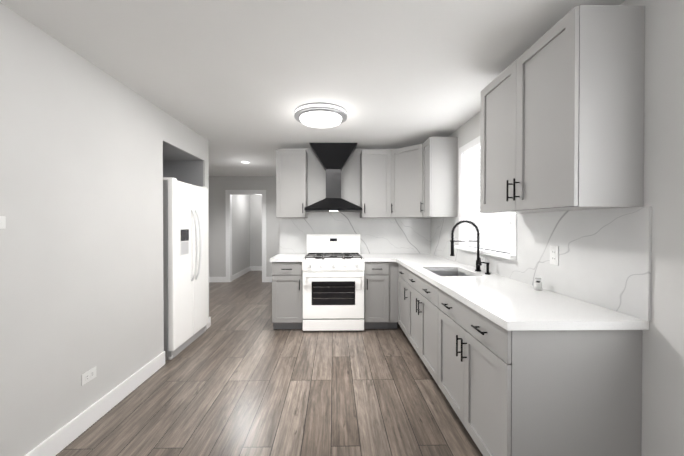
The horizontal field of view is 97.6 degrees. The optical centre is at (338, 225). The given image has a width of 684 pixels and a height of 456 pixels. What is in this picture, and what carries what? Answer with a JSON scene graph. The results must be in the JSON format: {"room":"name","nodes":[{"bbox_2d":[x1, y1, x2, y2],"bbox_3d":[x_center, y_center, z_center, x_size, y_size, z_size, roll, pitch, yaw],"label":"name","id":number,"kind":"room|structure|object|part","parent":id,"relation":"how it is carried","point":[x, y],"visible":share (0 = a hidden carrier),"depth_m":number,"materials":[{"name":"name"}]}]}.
{"room":"kitchen","nodes":[
{"label":"kitchen","id":0,"kind":"room"},
{"bbox_2d":[0,2,208,455],"bbox_3d":[-2.122,0.128,0.574,0.950,2.440,6.680,0,0,-1],"label":"wall","id":1,"kind":"structure","parent":0,"point":[92,155],"depth_m":1.88,"materials":[{"name":"paint"}]},
{"bbox_2d":[0,216,5,228],"bbox_3d":[-1.656,-0.017,1.430,0.008,0.062,0.118,0,0,-1],"label":"switch plate","id":2,"kind":"object","parent":1,"relation":"attached to","point":[2,222],"visible":1,"depth_m":1.48,"materials":[{"name":"white plastic"}]},
{"bbox_2d":[81,366,95,385],"bbox_3d":[-1.665,1.000,1.998,0.007,0.072,0.118,0,0,-1],"label":"electrical outlet","id":3,"kind":"object","parent":1,"relation":"attached to","point":[88,376],"visible":1,"depth_m":1.99,"materials":[{"name":"white plastic"}]},
{"bbox_2d":[24,351,164,455],"bbox_3d":[-1.633,1.289,0.146,0.015,0.125,5.470,0,0,-1],"label":"baseboard","id":4,"kind":"structure","parent":1,"relation":"attached to","point":[59,440],"depth_m":2.03,"materials":[{"name":"white wood"}]},
{"bbox_2d":[206,317,210,327],"bbox_3d":[-2.156,1.258,3.931,0.945,0.125,0.015,0,0,-1],"label":"baseboard","id":5,"kind":"structure","parent":1,"relation":"attached to","point":[208,325],"depth_m":3.90,"materials":[{"name":"white wood"}]},
{"bbox_2d":[232,195,249,274],"bbox_3d":[-2.586,0.068,7.857,0.115,2.440,1.700,0,0,-1],"label":"wall","id":6,"kind":"structure","parent":0,"point":[246,231],"depth_m":7.71,"materials":[{"name":"paint"}]},
{"bbox_2d":[232,266,261,280],"bbox_3d":[-2.008,1.226,7.816,1.040,0.125,1.580,0,0,-1],"label":"baseboard","id":7,"kind":"structure","parent":6,"relation":"attached to","point":[245,271],"depth_m":8.19,"materials":[{"name":"white wood"}]},
{"bbox_2d":[209,176,278,276],"bbox_3d":[-2.295,0.075,6.952,3.020,2.440,0.120,0,0,-1],"label":"wall","id":8,"kind":"structure","parent":0,"point":[219,186],"depth_m":6.89,"materials":[{"name":"paint"}]},
{"bbox_2d":[209,277,271,281],"bbox_3d":[-2.294,1.234,6.894,2.780,0.125,0.015,0,0,-1],"label":"baseboard","id":9,"kind":"structure","parent":8,"relation":"attached to","point":[223,279],"depth_m":6.88,"materials":[{"name":"white wood"}]},
{"bbox_2d":[225,190,265,281],"bbox_3d":[-2.132,0.233,6.947,0.925,2.125,0.138,0,0,-1],"label":"door frame","id":10,"kind":"structure","parent":8,"relation":"attached to","point":[228,197],"depth_m":6.88,"materials":[{"name":"white wood"}]},
{"bbox_2d":[250,195,261,265],"bbox_3d":[-2.026,0.061,8.656,1.020,2.440,0.120,0,0,-1],"label":"wall","id":11,"kind":"structure","parent":0,"point":[255,200],"depth_m":8.59,"materials":[{"name":"paint"}]},
{"bbox_2d":[56,271,482,455],"bbox_3d":[-1.146,1.357,3.119,5.700,0.060,11.800,0,0,-1],"label":"floor","id":12,"kind":"structure","parent":0,"point":[240,376],"depth_m":2.30,"materials":[{"name":"brown wood"}]},
{"bbox_2d":[163,177,208,359],"bbox_3d":[-2.017,0.421,3.351,0.925,1.808,0.825,0,0,-1],"label":"fridge","id":13,"kind":"object","parent":12,"relation":"on","point":[185,254],"visible":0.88,"depth_m":3.16,"materials":[{"name":"white metal"}]},
{"bbox_2d":[272,262,302,328],"bbox_3d":[-0.646,0.882,4.018,0.382,0.875,0.646,0,0,-1],"label":"base cabinet","id":14,"kind":"object","parent":12,"relation":"on","point":[287,295],"visible":0.88,"depth_m":3.74,"materials":[{"name":"grey wood"}]},
{"bbox_2d":[270,254,306,261],"bbox_3d":[-0.655,0.425,4.022,0.403,0.040,0.630,0,0,-1],"label":"countertop","id":15,"kind":"structure","parent":14,"relation":"on","point":[280,257],"depth_m":3.74,"materials":[{"name":"stone"}]},
{"bbox_2d":[302,234,364,330],"bbox_3d":[-0.068,0.720,3.968,0.766,1.200,0.725,0,0,-1],"label":"stove","id":16,"kind":"object","parent":12,"relation":"on","point":[333,267],"visible":1,"depth_m":3.69,"materials":[{"name":"white metal"}]},
{"bbox_2d":[364,262,397,328],"bbox_3d":[0.534,0.882,4.037,0.434,0.875,0.646,0,0,-1],"label":"base cabinet","id":17,"kind":"object","parent":12,"relation":"on","point":[376,295],"depth_m":3.76,"materials":[{"name":"grey wood"}]},
{"bbox_2d":[360,254,393,261],"bbox_3d":[0.510,0.425,4.029,0.387,0.040,0.653,0,0,-1],"label":"countertop","id":18,"kind":"structure","parent":17,"relation":"on","point":[367,257],"depth_m":3.85,"materials":[{"name":"stone"}]},
{"bbox_3d":[0.691,0.882,4.067,0.120,0.875,0.590,0,0,-1],"label":"base cabinet filler","id":19,"kind":"part","parent":17,"relation":"part of","materials":[{"name":"grey wood"}]},
{"bbox_2d":[398,263,408,337],"bbox_3d":[1.036,0.887,3.453,0.659,0.875,0.500,0,0,-1],"label":"base cabinet","id":20,"kind":"object","parent":12,"relation":"on","point":[403,297],"visible":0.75,"depth_m":3.47,"materials":[{"name":"grey wood"}]},
{"bbox_2d":[408,270,438,384],"bbox_3d":[1.046,0.893,2.745,0.659,0.875,0.913,0,0,-1],"label":"base cabinet","id":21,"kind":"object","parent":12,"relation":"on","point":[423,308],"visible":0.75,"depth_m":2.65,"materials":[{"name":"grey wood"}]},
{"bbox_2d":[394,254,648,330],"bbox_3d":[1.053,0.434,2.852,0.644,0.040,3.023,0,0,-1],"label":"countertop","id":22,"kind":"structure","parent":21,"relation":"on","point":[507,303],"depth_m":1.67,"materials":[{"name":"stone"}]},
{"bbox_2d":[431,271,469,275],"bbox_3d":[1.025,0.556,2.751,0.386,0.199,0.546,0,0,-1],"label":"sink","id":23,"kind":"object","parent":22,"relation":"in","point":[449,273],"visible":0.02,"depth_m":3.02,"materials":[{"name":"silver metal"}]},
{"bbox_2d":[450,220,481,270],"bbox_3d":[1.169,0.179,2.731,0.286,0.470,0.092,0,0,-1],"label":"faucet","id":24,"kind":"object","parent":22,"relation":"on","point":[452,241],"visible":0.98,"depth_m":2.74,"materials":[{"name":"black metal"}]},
{"bbox_2d":[476,262,490,274],"bbox_3d":[1.246,0.362,2.583,0.126,0.106,0.044,0,0,-1],"label":"soap dispenser","id":25,"kind":"object","parent":22,"relation":"on","point":[487,268],"visible":1,"depth_m":2.58,"materials":[{"name":"black metal"}]},
{"bbox_2d":[534,278,541,290],"bbox_3d":[1.312,0.382,1.969,0.042,0.078,0.042,0,0,-1],"label":"bottle","id":26,"kind":"object","parent":22,"relation":"on","point":[538,285],"visible":1,"depth_m":1.95,"materials":[{"name":"white plastic"}]},
{"bbox_2d":[438,288,641,455],"bbox_3d":[1.060,0.900,1.831,0.659,0.875,0.914,0,0,-1],"label":"base cabinet","id":27,"kind":"object","parent":12,"relation":"on","point":[543,392],"visible":0.9,"depth_m":1.38,"materials":[{"name":"grey wood"}]},
{"bbox_2d":[0,0,624,175],"bbox_3d":[-1.146,-1.143,3.099,5.700,0.060,11.800,0,0,-1],"label":"ceiling","id":28,"kind":"structure","parent":0,"point":[234,82],"depth_m":1.96,"materials":[{"name":"paint"}]},
{"bbox_2d":[294,102,346,127],"bbox_3d":[-0.173,-1.065,2.934,0.516,0.084,0.516,0,0,-1],"label":"ceiling lamp","id":29,"kind":"object","parent":28,"relation":"attached to","point":[321,115],"visible":1,"depth_m":2.80,"materials":[{"name":"grey glass"}]},
{"bbox_2d":[279,148,392,253],"bbox_3d":[0.323,0.097,4.412,2.378,2.440,0.120,0,0,-1],"label":"wall","id":30,"kind":"structure","parent":0,"point":[350,181],"depth_m":4.34,"materials":[{"name":"paint"}]},
{"bbox_2d":[276,150,307,217],"bbox_3d":[-0.642,-0.569,4.152,0.396,0.915,0.356,0,0,-1],"label":"upper cabinet","id":31,"kind":"object","parent":30,"relation":"attached to","point":[291,183],"visible":1,"depth_m":4.02,"materials":[{"name":"grey wood"}]},
{"bbox_2d":[304,143,361,211],"bbox_3d":[-0.070,-0.658,4.080,0.744,0.921,0.490,0,0,-1],"label":"range hood","id":32,"kind":"object","parent":30,"relation":"attached to","point":[333,158],"visible":1,"depth_m":4.05,"materials":[{"name":"black metal"}]},
{"bbox_2d":[280,212,430,253],"bbox_3d":[0.244,0.107,4.343,2.188,0.619,0.012,0,0,-1],"label":"backsplash","id":33,"kind":"structure","parent":30,"relation":"attached to","point":[395,235],"depth_m":4.34,"materials":[{"name":"stone"}]},
{"bbox_2d":[360,150,390,217],"bbox_3d":[0.509,-0.569,4.169,0.395,0.915,0.356,0,0,-1],"label":"upper cabinet","id":34,"kind":"object","parent":30,"relation":"attached to","point":[375,183],"visible":0.98,"depth_m":4.04,"materials":[{"name":"grey wood"}]},
{"bbox_2d":[448,0,683,455],"bbox_3d":[1.486,0.125,0.909,0.160,2.440,7.240,0,0,-1],"label":"wall","id":35,"kind":"structure","parent":0,"point":[663,385],"depth_m":1.29,"materials":[{"name":"paint"}]},
{"bbox_2d":[391,144,443,217],"bbox_3d":[1.028,-0.568,4.029,0.655,0.915,0.651,0,0,-1],"label":"upper cabinet","id":36,"kind":"object","parent":35,"relation":"attached to","point":[406,181],"visible":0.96,"depth_m":3.86,"materials":[{"name":"grey wood"}]},
{"bbox_2d":[420,137,457,216],"bbox_3d":[1.185,-0.564,3.571,0.355,0.915,0.283,0,0,-1],"label":"upper cabinet","id":37,"kind":"object","parent":35,"relation":"attached to","point":[440,176],"visible":0.98,"depth_m":3.43,"materials":[{"name":"grey wood"}]},
{"bbox_2d":[455,136,517,259],"bbox_3d":[1.401,-0.305,2.829,0.180,1.120,1.060,0,0,-1],"label":"window","id":38,"kind":"structure","parent":35,"relation":"in","point":[498,233],"depth_m":3.04,"materials":[{"name":"glass"}]},
{"bbox_2d":[431,206,651,320],"bbox_3d":[1.369,0.157,2.846,0.012,0.514,3.016,0,0,-1],"label":"backsplash","id":39,"kind":"structure","parent":35,"relation":"attached to","point":[604,258],"depth_m":1.68,"materials":[{"name":"stone"}]},
{"bbox_2d":[550,246,558,264],"bbox_3d":[1.373,0.187,1.908,0.007,0.118,0.072,0,0,-1],"label":"outlet","id":40,"kind":"object","parent":39,"relation":"attached to","point":[554,255],"visible":1,"depth_m":1.90,"materials":[{"name":"white plastic"}]},
{"bbox_2d":[480,5,644,213],"bbox_3d":[1.212,-0.545,1.807,0.355,0.923,0.885,0,0,-1],"label":"upper cabinet","id":41,"kind":"object","parent":35,"relation":"attached to","point":[562,116],"visible":1,"depth_m":1.39,"materials":[{"name":"grey wood"}]}
]}

